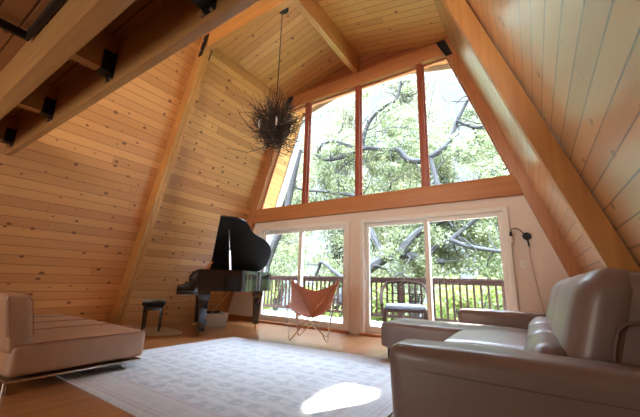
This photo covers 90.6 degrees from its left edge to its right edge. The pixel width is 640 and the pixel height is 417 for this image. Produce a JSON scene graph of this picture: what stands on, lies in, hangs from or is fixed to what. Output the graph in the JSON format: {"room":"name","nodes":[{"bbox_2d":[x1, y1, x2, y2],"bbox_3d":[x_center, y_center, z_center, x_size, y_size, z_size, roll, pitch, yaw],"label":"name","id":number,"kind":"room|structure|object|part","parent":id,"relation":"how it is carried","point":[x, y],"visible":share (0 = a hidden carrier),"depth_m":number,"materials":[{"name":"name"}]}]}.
{"room":"living room","nodes":[
{"label":"living room","id":0,"kind":"room"},
{"bbox_2d":[0,37,303,320],"bbox_3d":[-3.956,-0.804,4.511,1.924,5.384,9.620,-7,-16,33],"label":"wall","id":1,"kind":"structure","parent":0,"point":[74,200],"depth_m":5.49,"materials":[{"name":"brown wood"}]},
{"bbox_2d":[101,314,193,325],"bbox_3d":[-4.889,1.661,4.042,0.065,0.120,8.830,-7,-16,33],"label":"baseboard","id":2,"kind":"structure","parent":1,"relation":"attached to","point":[126,322],"depth_m":6.37,"materials":[{"name":"brown wood"}]},
{"bbox_2d":[109,32,212,324],"bbox_3d":[-2.879,-0.541,5.777,1.983,5.300,0.187,-7,-16,33],"label":"beam","id":3,"kind":"structure","parent":1,"relation":"attached to","point":[203,55],"depth_m":5.72,"materials":[{"name":"brown wood"}]},
{"bbox_2d":[207,0,299,49],"bbox_3d":[-0.540,-3.252,4.874,3.550,0.300,0.120,-7,-16,33],"label":"beam","id":4,"kind":"structure","parent":3,"relation":"attached to","point":[262,10],"depth_m":5.26,"materials":[{"name":"brown wood"}]},
{"bbox_2d":[261,106,305,208],"bbox_3d":[-0.871,-1.207,7.663,1.294,2.445,0.040,-7,-16,33],"label":"window","id":5,"kind":"structure","parent":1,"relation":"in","point":[303,106],"depth_m":7.75,"materials":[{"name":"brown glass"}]},
{"bbox_2d":[267,64,454,244],"bbox_3d":[1.185,-0.429,6.996,7.889,6.050,0.220,-7,-16,33],"label":"sky","id":6,"kind":"structure","parent":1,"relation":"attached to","point":[444,69],"depth_m":8.29,"materials":[{"name":"white"}]},
{"bbox_2d":[0,318,392,416],"bbox_3d":[-1.752,1.415,2.111,8.300,0.100,9.060,-7,-16,33],"label":"floor","id":7,"kind":"structure","parent":0,"point":[52,396],"depth_m":4.26,"materials":[{"name":"brown wood"}]},
{"bbox_2d":[0,290,144,395],"bbox_3d":[-3.080,1.258,3.464,2.373,0.744,1.159,-7,-16,33],"label":"sofa","id":8,"kind":"object","parent":7,"relation":"on","point":[35,346],"visible":1,"depth_m":2.71,"materials":[{"name":"beige leather"}]},
{"bbox_3d":[-2.397,1.371,2.400,0.031,0.080,0.031,-7,-16,33],"label":"leg","id":9,"kind":"part","parent":8,"relation":"part of","materials":[{"name":"metal"}]},
{"bbox_3d":[-3.334,1.031,3.129,2.350,0.468,0.245,-7,-16,33],"label":"backrest","id":10,"kind":"part","parent":8,"relation":"part of","materials":[{"name":"beige leather"}]},
{"bbox_3d":[-3.063,1.542,3.428,2.318,0.018,1.020,-7,-16,33],"label":"frame","id":11,"kind":"part","parent":8,"relation":"part of","materials":[{"name":"metal"}]},
{"bbox_2d":[0,313,144,376],"bbox_3d":[-3.060,1.397,3.468,2.373,0.282,1.073,-7,-16,33],"label":"seat cushion","id":12,"kind":"object","parent":8,"relation":"on","point":[60,343],"depth_m":2.83,"materials":[{"name":"beige leather"}]},
{"bbox_2d":[137,327,181,335],"bbox_3d":[-2.766,2.072,5.326,1.085,0.011,0.773,-7,-16,33],"label":"mat","id":13,"kind":"object","parent":7,"relation":"on","point":[149,331],"visible":0.66,"depth_m":5.29,"materials":[{"name":"fabric"}]},
{"bbox_2d":[141,299,166,330],"bbox_3d":[-2.914,1.853,5.534,0.360,0.501,0.540,7,-14,-23],"label":"stool","id":14,"kind":"object","parent":13,"relation":"on","point":[149,304],"visible":1,"depth_m":5.37,"materials":[{"name":"black wood"}]},
{"bbox_3d":[-2.953,1.869,5.296,0.048,0.360,0.048,7,-14,-23],"label":"leg","id":15,"kind":"part","parent":14,"relation":"part of","materials":[{"name":"paint"}]},
{"bbox_3d":[-3.109,1.946,5.645,0.048,0.360,0.048,7,-14,-23],"label":"leg","id":16,"kind":"part","parent":14,"relation":"part of","materials":[{"name":"paint"}]},
{"bbox_3d":[-2.909,1.659,5.579,0.360,0.102,0.540,7,-14,-23],"label":"seat","id":17,"kind":"part","parent":14,"relation":"part of","materials":[{"name":"black leather"}]},
{"bbox_3d":[-2.724,1.898,5.392,0.048,0.360,0.048,7,-14,-23],"label":"leg","id":18,"kind":"part","parent":14,"relation":"part of","materials":[{"name":"paint"}]},
{"bbox_2d":[204,311,228,326],"bbox_3d":[-2.131,2.202,6.359,0.400,0.259,0.520,11,-16,-35],"label":"storage box","id":19,"kind":"object","parent":7,"relation":"on","point":[217,318],"visible":0.78,"depth_m":6.17,"materials":[{"name":"plastic"}]},
{"bbox_2d":[176,215,271,335],"bbox_3d":[-1.743,1.226,6.056,1.750,2.043,1.497,7,-14,-23],"label":"grand piano","id":20,"kind":"object","parent":7,"relation":"on","point":[238,256],"visible":1,"depth_m":6.07,"materials":[{"name":"paint"}]},
{"bbox_3d":[-2.683,1.435,6.372,0.318,0.369,0.045,7,-14,-23],"label":"arm","id":21,"kind":"part","parent":20,"relation":"part of","materials":[{"name":"paint"}]},
{"bbox_3d":[-2.114,1.156,5.095,0.318,0.369,0.045,7,-14,-23],"label":"arm","id":22,"kind":"part","parent":20,"relation":"part of","materials":[{"name":"paint"}]},
{"bbox_3d":[-2.407,1.912,6.270,0.182,0.630,0.200,7,-14,-23],"label":"leg","id":23,"kind":"part","parent":20,"relation":"part of","materials":[{"name":"paint"}]},
{"bbox_3d":[-1.919,1.673,5.178,0.182,0.630,0.200,7,-14,-23],"label":"leg","id":24,"kind":"part","parent":20,"relation":"part of","materials":[{"name":"paint"}]},
{"bbox_3d":[-1.525,0.779,6.427,1.168,0.975,1.156,7,-14,-23],"label":"lid","id":25,"kind":"part","parent":20,"relation":"part of","materials":[{"name":"black wood"}]},
{"bbox_3d":[-1.252,1.935,6.233,0.182,0.630,0.200,7,-14,-23],"label":"leg","id":26,"kind":"part","parent":20,"relation":"part of","materials":[{"name":"paint"}]},
{"bbox_2d":[56,337,392,416],"bbox_3d":[-0.716,1.661,3.308,3.260,0.013,2.680,-7,-16,33],"label":"area rug","id":27,"kind":"object","parent":7,"relation":"on","point":[230,376],"visible":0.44,"depth_m":2.80,"materials":[{"name":"fabric"}]},
{"bbox_2d":[286,279,339,342],"bbox_3d":[-0.137,1.600,5.074,0.863,0.924,0.653,0,-13,7],"label":"chair","id":28,"kind":"object","parent":7,"relation":"on","point":[304,302],"visible":1,"depth_m":5.21,"materials":[{"name":"leather"}]},
{"bbox_3d":[-0.150,1.613,5.109,0.981,0.913,0.095,-11,-18,44],"label":"frame rod","id":29,"kind":"part","parent":28,"relation":"part of","materials":[{"name":"metal"}]},
{"bbox_2d":[381,268,639,416],"bbox_3d":[1.313,1.113,2.894,2.234,1.004,3.284,-7,-16,33],"label":"sectional sofa","id":30,"kind":"object","parent":7,"relation":"on","point":[581,357],"visible":1,"depth_m":1.43,"materials":[{"name":"beige leather"}]},
{"bbox_2d":[444,329,526,349],"bbox_3d":[1.591,1.283,2.852,0.778,0.316,0.990,-7,-16,33],"label":"seat cushion","id":31,"kind":"object","parent":30,"relation":"on","point":[504,339],"depth_m":2.67,"materials":[{"name":"beige leather"}]},
{"bbox_2d":[449,342,523,350],"bbox_3d":[1.037,1.080,2.038,0.778,0.316,1.000,-7,-16,33],"label":"seat cushion","id":32,"kind":"object","parent":30,"relation":"on","point":[449,342],"depth_m":2.30,"materials":[{"name":"beige leather"}]},
{"bbox_3d":[2.298,1.574,3.959,1.039,0.579,0.289,-7,-16,33],"label":"armrest","id":33,"kind":"part","parent":30,"relation":"part of","materials":[{"name":"beige leather"}]},
{"bbox_3d":[0.853,0.946,1.414,1.062,0.583,0.312,-7,-16,33],"label":"armrest","id":34,"kind":"part","parent":30,"relation":"part of","materials":[{"name":"beige leather"}]},
{"bbox_2d":[526,322,551,342],"bbox_3d":[1.622,0.958,2.282,0.232,0.228,0.665,-7,-16,33],"label":"lumbar cushion","id":35,"kind":"object","parent":30,"relation":"on","point":[538,327],"depth_m":2.20,"materials":[{"name":"beige leather"}]},
{"bbox_2d":[528,316,551,330],"bbox_3d":[1.985,1.091,2.817,0.232,0.228,0.665,-7,-16,33],"label":"lumbar cushion","id":36,"kind":"object","parent":30,"relation":"on","point":[548,319],"depth_m":2.71,"materials":[{"name":"beige leather"}]},
{"bbox_2d":[524,332,567,356],"bbox_3d":[1.258,0.824,1.748,0.232,0.228,0.665,-7,-16,33],"label":"lumbar cushion","id":37,"kind":"object","parent":30,"relation":"on","point":[540,342],"depth_m":1.58,"materials":[{"name":"beige leather"}]},
{"bbox_2d":[546,277,570,321],"bbox_3d":[2.366,0.972,3.032,0.386,0.609,1.349,-7,-16,33],"label":"cushion","id":38,"kind":"object","parent":30,"relation":"on","point":[554,291],"depth_m":2.78,"materials":[{"name":"beige leather"}]},
{"bbox_2d":[552,268,632,363],"bbox_3d":[1.622,0.699,1.939,0.386,0.609,1.349,-7,-16,33],"label":"cushion","id":39,"kind":"object","parent":30,"relation":"on","point":[593,314],"depth_m":1.43,"materials":[{"name":"beige leather"}]},
{"bbox_3d":[1.565,0.802,1.584,0.330,0.935,0.714,-7,-16,33],"label":"frame","id":40,"kind":"part","parent":30,"relation":"part of","materials":[{"name":"beige leather"}]},
{"bbox_2d":[203,0,448,112],"bbox_3d":[-1.454,-4.023,3.613,4.122,0.616,9.620,-7,-16,33],"label":"ceiling","id":41,"kind":"structure","parent":0,"point":[371,27],"depth_m":6.17,"materials":[{"name":"brown wood"}]},
{"bbox_2d":[233,7,316,166],"bbox_3d":[-0.757,-2.167,5.326,1.258,2.876,1.208,7,-14,-22],"label":"chandelier","id":42,"kind":"object","parent":41,"relation":"hanging from","point":[273,133],"visible":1,"depth_m":5.02,"materials":[{"name":"black metal"}]},
{"bbox_3d":[-0.700,-2.334,5.358,0.015,2.442,0.015,-1,-13,11],"label":"rod","id":43,"kind":"part","parent":42,"relation":"part of","materials":[{"name":"black metal"}]},
{"bbox_3d":[-0.667,-3.541,5.637,0.220,0.055,0.220,-7,-16,33],"label":"ceiling plate","id":44,"kind":"part","parent":42,"relation":"part of","materials":[{"name":"black metal"}]},
{"bbox_2d":[294,0,357,73],"bbox_3d":[-1.660,-4.027,3.297,0.110,0.440,8.840,-7,-16,33],"label":"ridge beam","id":45,"kind":"structure","parent":41,"relation":"attached to","point":[312,10],"depth_m":5.91,"materials":[{"name":"brown wood"}]},
{"bbox_2d":[302,45,429,92],"bbox_3d":[0.853,-3.104,6.989,3.871,0.480,0.100,-7,-16,33],"label":"wall","id":46,"kind":"structure","parent":0,"point":[365,62],"depth_m":6.84,"materials":[{"name":"brown wood"}]},
{"bbox_2d":[290,43,445,111],"bbox_3d":[0.826,-2.750,6.882,3.592,0.300,0.220,-7,-16,33],"label":"trim","id":47,"kind":"structure","parent":46,"relation":"attached to","point":[431,53],"depth_m":6.59,"materials":[{"name":"brown wood"}]},
{"bbox_2d":[228,195,568,333],"bbox_3d":[0.734,1.181,5.998,7.316,2.240,0.120,-7,-16,33],"label":"wall","id":48,"kind":"structure","parent":0,"point":[548,269],"depth_m":4.73,"materials":[{"name":"beige paint"}]},
{"bbox_2d":[228,314,252,320],"bbox_3d":[-1.835,2.519,7.319,0.830,0.090,0.030,-7,-16,33],"label":"baseboard","id":49,"kind":"structure","parent":48,"relation":"attached to","point":[240,317],"depth_m":7.31,"materials":[{"name":"brown wood"}]},
{"bbox_2d":[219,96,292,312],"bbox_3d":[-1.530,-0.052,7.733,2.055,5.300,0.185,-7,-16,33],"label":"trim","id":50,"kind":"structure","parent":48,"relation":"attached to","point":[266,174],"depth_m":7.68,"materials":[{"name":"wood"}]},
{"bbox_2d":[251,220,349,333],"bbox_3d":[-0.416,1.392,6.716,2.420,2.090,0.260,-7,-16,33],"label":"door","id":51,"kind":"structure","parent":48,"relation":"in","point":[343,327],"depth_m":6.46,"materials":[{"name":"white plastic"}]},
{"bbox_3d":[-0.858,1.470,7.037,1.170,1.970,0.045,-7,-16,33],"label":"sash","id":52,"kind":"part","parent":51,"relation":"part of","materials":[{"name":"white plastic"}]},
{"bbox_3d":[0.027,1.345,6.392,1.170,1.970,0.045,-7,-16,33],"label":"sash","id":53,"kind":"part","parent":51,"relation":"part of","materials":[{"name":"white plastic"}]},
{"bbox_2d":[302,103,309,202],"bbox_3d":[-0.306,-1.284,7.261,0.100,2.445,0.100,-7,-16,33],"label":"trim","id":54,"kind":"structure","parent":48,"relation":"attached to","point":[307,115],"depth_m":7.20,"materials":[{"name":"brown wood"}]},
{"bbox_2d":[307,89,354,202],"bbox_3d":[0.259,-1.346,6.929,1.215,2.445,0.040,-7,-16,33],"label":"window","id":55,"kind":"structure","parent":48,"relation":"in","point":[353,89],"depth_m":7.21,"materials":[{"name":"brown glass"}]},
{"bbox_2d":[355,86,360,195],"bbox_3d":[0.791,-1.419,6.548,0.100,2.445,0.100,-7,-16,33],"label":"trim","id":56,"kind":"structure","parent":48,"relation":"attached to","point":[357,88],"depth_m":6.50,"materials":[{"name":"brown wood"}]},
{"bbox_2d":[253,174,522,222],"bbox_3d":[0.752,-0.069,6.262,5.498,0.315,0.220,-7,-16,33],"label":"ceiling beam","id":57,"kind":"structure","parent":48,"relation":"attached to","point":[500,186],"depth_m":5.67,"materials":[{"name":"brown wood"}]},
{"bbox_2d":[361,68,421,194],"bbox_3d":[1.356,-1.480,6.216,1.215,2.445,0.040,-7,-16,33],"label":"window","id":58,"kind":"structure","parent":48,"relation":"in","point":[414,69],"depth_m":6.40,"materials":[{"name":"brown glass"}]},
{"bbox_2d":[416,64,428,186],"bbox_3d":[1.887,-1.553,5.835,0.100,2.445,0.100,-7,-16,33],"label":"trim","id":59,"kind":"structure","parent":48,"relation":"attached to","point":[421,109],"depth_m":5.78,"materials":[{"name":"brown wood"}]},
{"bbox_2d":[359,206,518,337],"bbox_3d":[1.811,1.119,5.269,2.460,2.090,0.260,-7,-16,33],"label":"door","id":60,"kind":"structure","parent":48,"relation":"in","point":[366,329],"depth_m":5.30,"materials":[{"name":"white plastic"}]},
{"bbox_3d":[1.361,1.198,5.595,1.190,1.970,0.045,-7,-16,33],"label":"sash","id":61,"kind":"part","parent":60,"relation":"part of","materials":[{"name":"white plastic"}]},
{"bbox_3d":[2.262,1.071,4.940,1.190,1.970,0.045,-7,-16,33],"label":"sash","id":62,"kind":"part","parent":60,"relation":"part of","materials":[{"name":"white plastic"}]},
{"bbox_2d":[436,38,582,276],"bbox_3d":[2.978,-0.604,4.803,2.055,5.300,0.185,-7,-16,33],"label":"trim","id":63,"kind":"structure","parent":48,"relation":"attached to","point":[555,238],"depth_m":4.76,"materials":[{"name":"wood"}]},
{"bbox_2d":[520,260,526,268],"bbox_3d":[2.910,0.799,4.530,0.072,0.116,0.014,-7,-16,33],"label":"light switch","id":64,"kind":"object","parent":48,"relation":"attached to","point":[522,262],"visible":1,"depth_m":4.53,"materials":[{"name":"white plastic"}]},
{"bbox_2d":[509,228,543,310],"bbox_3d":[2.907,1.095,4.412,0.365,1.672,0.089,-2,-13,15],"label":"wall lamp","id":65,"kind":"object","parent":48,"relation":"attached to","point":[527,236],"visible":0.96,"depth_m":4.56,"materials":[{"name":"black metal"}]},
{"bbox_3d":[2.972,0.396,4.554,0.109,0.109,0.070,-7,-16,33],"label":"wall plate","id":66,"kind":"part","parent":65,"relation":"part of","materials":[{"name":"black metal"}]},
{"bbox_2d":[434,0,639,272],"bbox_3d":[0.842,-1.392,1.393,1.924,5.384,9.620,-7,-16,33],"label":"wall","id":67,"kind":"structure","parent":0,"point":[577,62],"depth_m":1.72,"materials":[{"name":"brown wood"}]},
{"bbox_2d":[0,0,63,41],"bbox_3d":[-1.778,-1.474,1.785,1.600,0.060,0.635,-7,-16,33],"label":"track","id":68,"kind":"object","parent":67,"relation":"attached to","point":[53,5],"visible":1,"depth_m":2.33,"materials":[{"name":"black metal"}]},
{"bbox_2d":[0,0,135,119],"bbox_3d":[-1.919,-1.217,2.295,5.386,0.400,0.110,-7,-16,33],"label":"tie beam","id":69,"kind":"structure","parent":67,"relation":"attached to","point":[74,23],"depth_m":2.17,"materials":[{"name":"brown wood"}]},
{"bbox_2d":[0,0,170,119],"bbox_3d":[-2.950,-1.802,0.892,5.337,0.048,4.465,-7,-16,33],"label":"ceiling","id":70,"kind":"structure","parent":67,"relation":"attached to","point":[22,14],"depth_m":2.40,"materials":[{"name":"brown wood"}]},
{"bbox_2d":[1,0,258,155],"bbox_3d":[-1.734,-1.149,2.566,5.386,0.400,0.150,-7,-16,33],"label":"tie beam","id":71,"kind":"structure","parent":67,"relation":"attached to","point":[178,23],"depth_m":2.37,"materials":[{"name":"brown wood"}]},
{"bbox_2d":[0,116,18,140],"bbox_3d":[-3.850,-0.976,3.797,0.094,0.298,0.286,-7,-16,33],"label":"joist","id":72,"kind":"object","parent":71,"relation":"attached to","point":[6,121],"visible":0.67,"depth_m":3.82,"materials":[{"name":"brown wood"}]},
{"bbox_2d":[17,82,57,112],"bbox_3d":[-2.791,-1.105,3.108,0.094,0.298,0.286,-7,-16,33],"label":"joist","id":73,"kind":"object","parent":71,"relation":"attached to","point":[34,101],"visible":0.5,"depth_m":3.09,"materials":[{"name":"brown wood"}]},
{"bbox_2d":[70,30,118,70],"bbox_3d":[-1.740,-1.234,2.425,0.094,0.298,0.286,-7,-16,33],"label":"joist","id":74,"kind":"object","parent":71,"relation":"attached to","point":[90,55],"visible":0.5,"depth_m":2.41,"materials":[{"name":"brown wood"}]},
{"bbox_2d":[422,57,511,185],"bbox_3d":[2.473,-1.617,5.490,1.264,2.445,0.040,-7,-16,33],"label":"window","id":75,"kind":"structure","parent":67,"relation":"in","point":[443,59],"depth_m":5.68,"materials":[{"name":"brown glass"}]},
{"bbox_2d":[442,0,639,271],"bbox_3d":[1.502,-1.140,2.662,1.920,5.300,0.167,-7,-16,33],"label":"beam","id":76,"kind":"structure","parent":67,"relation":"attached to","point":[609,248],"depth_m":2.32,"materials":[{"name":"brown wood"}]},
{"label":"outside","id":77,"kind":"structure","parent":0,"visible":0},
{"bbox_3d":[10.187,13.241,31.628,100.000,2.800,52.200,-7,-16,33],"label":"ground","id":78,"kind":"structure","parent":77,"visible":0},
{"bbox_2d":[263,280,277,310],"bbox_3d":[-2.613,5.238,12.678,1.639,4.772,2.415,3,-13,-8],"label":"shrub","id":79,"kind":"object","parent":78,"relation":"on","point":[264,308],"visible":0.02,"depth_m":12.89,"materials":[{"name":"green plant"}]},
{"bbox_2d":[269,119,321,310],"bbox_3d":[-3.335,1.163,26.719,6.672,22.190,6.536,-1,-13,9],"label":"tree","id":80,"kind":"object","parent":78,"relation":"on","point":[288,241],"visible":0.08,"depth_m":25.27,"materials":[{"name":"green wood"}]},
{"bbox_2d":[292,281,342,317],"bbox_3d":[-0.052,4.914,10.922,2.274,4.751,2.281,5,-14,-16],"label":"shrub","id":81,"kind":"object","parent":78,"relation":"on","point":[310,288],"visible":0.07,"depth_m":11.24,"materials":[{"name":"green plant"}]},
{"bbox_2d":[302,90,377,287],"bbox_3d":[1.295,0.823,24.115,6.509,21.928,7.159,1,-13,3],"label":"tree","id":82,"kind":"object","parent":78,"relation":"on","point":[336,251],"visible":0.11,"depth_m":23.97,"materials":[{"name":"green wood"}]},
{"bbox_2d":[265,80,509,317],"bbox_3d":[2.075,0.471,13.667,15.203,14.656,5.913,-8,-16,35],"label":"oak tree","id":83,"kind":"object","parent":78,"relation":"on","point":[410,253],"visible":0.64,"depth_m":12.42,"materials":[{"name":"green plant"}]},
{"bbox_2d":[370,276,408,321],"bbox_3d":[1.867,4.534,9.451,1.841,4.931,2.067,-2,-14,17],"label":"shrub","id":84,"kind":"object","parent":78,"relation":"on","point":[373,318],"visible":0.27,"depth_m":9.38,"materials":[{"name":"green plant"}]},
{"bbox_2d":[364,75,469,316],"bbox_3d":[6.055,-0.044,20.607,6.746,22.295,6.540,-3,-14,19],"label":"tree","id":85,"kind":"object","parent":78,"relation":"on","point":[408,98],"visible":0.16,"depth_m":21.30,"materials":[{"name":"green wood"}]},
{"bbox_2d":[423,273,502,319],"bbox_3d":[3.804,4.192,7.968,2.549,5.034,1.754,-7,-16,33],"label":"shrub","id":86,"kind":"object","parent":78,"relation":"on","point":[456,287],"visible":0.3,"depth_m":8.03,"materials":[{"name":"green plant"}]},
{"bbox_2d":[442,75,506,294],"bbox_3d":[10.863,-0.411,18.415,6.888,22.282,7.118,11,-16,-35],"label":"tree","id":87,"kind":"object","parent":78,"relation":"on","point":[475,118],"visible":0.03,"depth_m":18.98,"materials":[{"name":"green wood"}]},
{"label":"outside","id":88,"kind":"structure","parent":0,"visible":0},
{"bbox_2d":[262,310,381,326],"bbox_3d":[0.528,2.701,7.222,11.500,0.140,2.130,-7,-16,33],"label":"floor","id":89,"kind":"structure","parent":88,"point":[322,318],"depth_m":8.35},
{"bbox_2d":[263,275,506,321],"bbox_3d":[0.140,2.408,8.690,8.720,1.070,0.150,-7,-16,33],"label":"deck railing","id":90,"kind":"object","parent":89,"relation":"on","point":[438,281],"visible":0.31,"depth_m":7.48,"materials":[{"name":"brown wood"}]},
{"bbox_3d":[0.130,2.768,8.607,8.720,0.070,0.050,-7,-16,33],"label":"rail","id":91,"kind":"part","parent":90,"relation":"part of","materials":[{"name":"brown wood"}]},
{"bbox_3d":[0.152,1.955,8.795,8.720,0.140,0.150,-7,-16,33],"label":"rail","id":92,"kind":"part","parent":90,"relation":"part of","materials":[{"name":"brown wood"}]},
{"bbox_3d":[1.941,2.212,7.513,0.100,1.020,0.100,-7,-16,33],"label":"post","id":93,"kind":"part","parent":90,"relation":"part of","materials":[{"name":"brown wood"}]},
{"bbox_3d":[3.734,1.992,6.348,0.100,1.020,0.100,-7,-16,33],"label":"post","id":94,"kind":"part","parent":90,"relation":"part of","materials":[{"name":"brown wood"}]},
{"bbox_2d":[379,280,427,321],"bbox_3d":[1.768,2.000,6.603,1.026,1.014,0.835,-2,-13,13],"label":"patio chair","id":95,"kind":"object","parent":89,"relation":"on","point":[399,307],"visible":0.91,"depth_m":6.48,"materials":[{"name":"wood"}]},
{"bbox_3d":[1.286,2.246,6.338,0.074,0.389,0.054,5,-13,-15],"label":"leg","id":96,"kind":"part","parent":95,"relation":"part of","materials":[{"name":"wicker"}]},
{"bbox_3d":[1.433,1.787,6.812,0.372,0.520,0.955,-10,-17,41],"label":"arm rail","id":97,"kind":"part","parent":95,"relation":"part of","materials":[{"name":"wicker"}]},
{"bbox_3d":[1.845,1.903,6.939,0.783,0.544,0.131,-2,-13,13],"label":"backrest","id":98,"kind":"part","parent":95,"relation":"part of","materials":[{"name":"wicker"}]},
{"bbox_2d":[385,303,425,310],"bbox_3d":[1.758,2.033,6.558,0.782,0.110,0.549,-2,-13,13],"label":"seat cushion","id":99,"kind":"object","parent":95,"relation":"on","point":[389,306],"depth_m":6.33,"materials":[{"name":"white fabric"}]},
{"bbox_3d":[1.759,2.105,6.553,0.870,0.051,0.616,-2,-13,13],"label":"seat","id":100,"kind":"part","parent":95,"relation":"part of","materials":[{"name":"fabric"}]},
{"bbox_3d":[2.148,1.767,6.642,0.370,0.522,0.953,5,-13,-15],"label":"arm rail","id":101,"kind":"part","parent":95,"relation":"part of","materials":[{"name":"wicker"}]}
]}

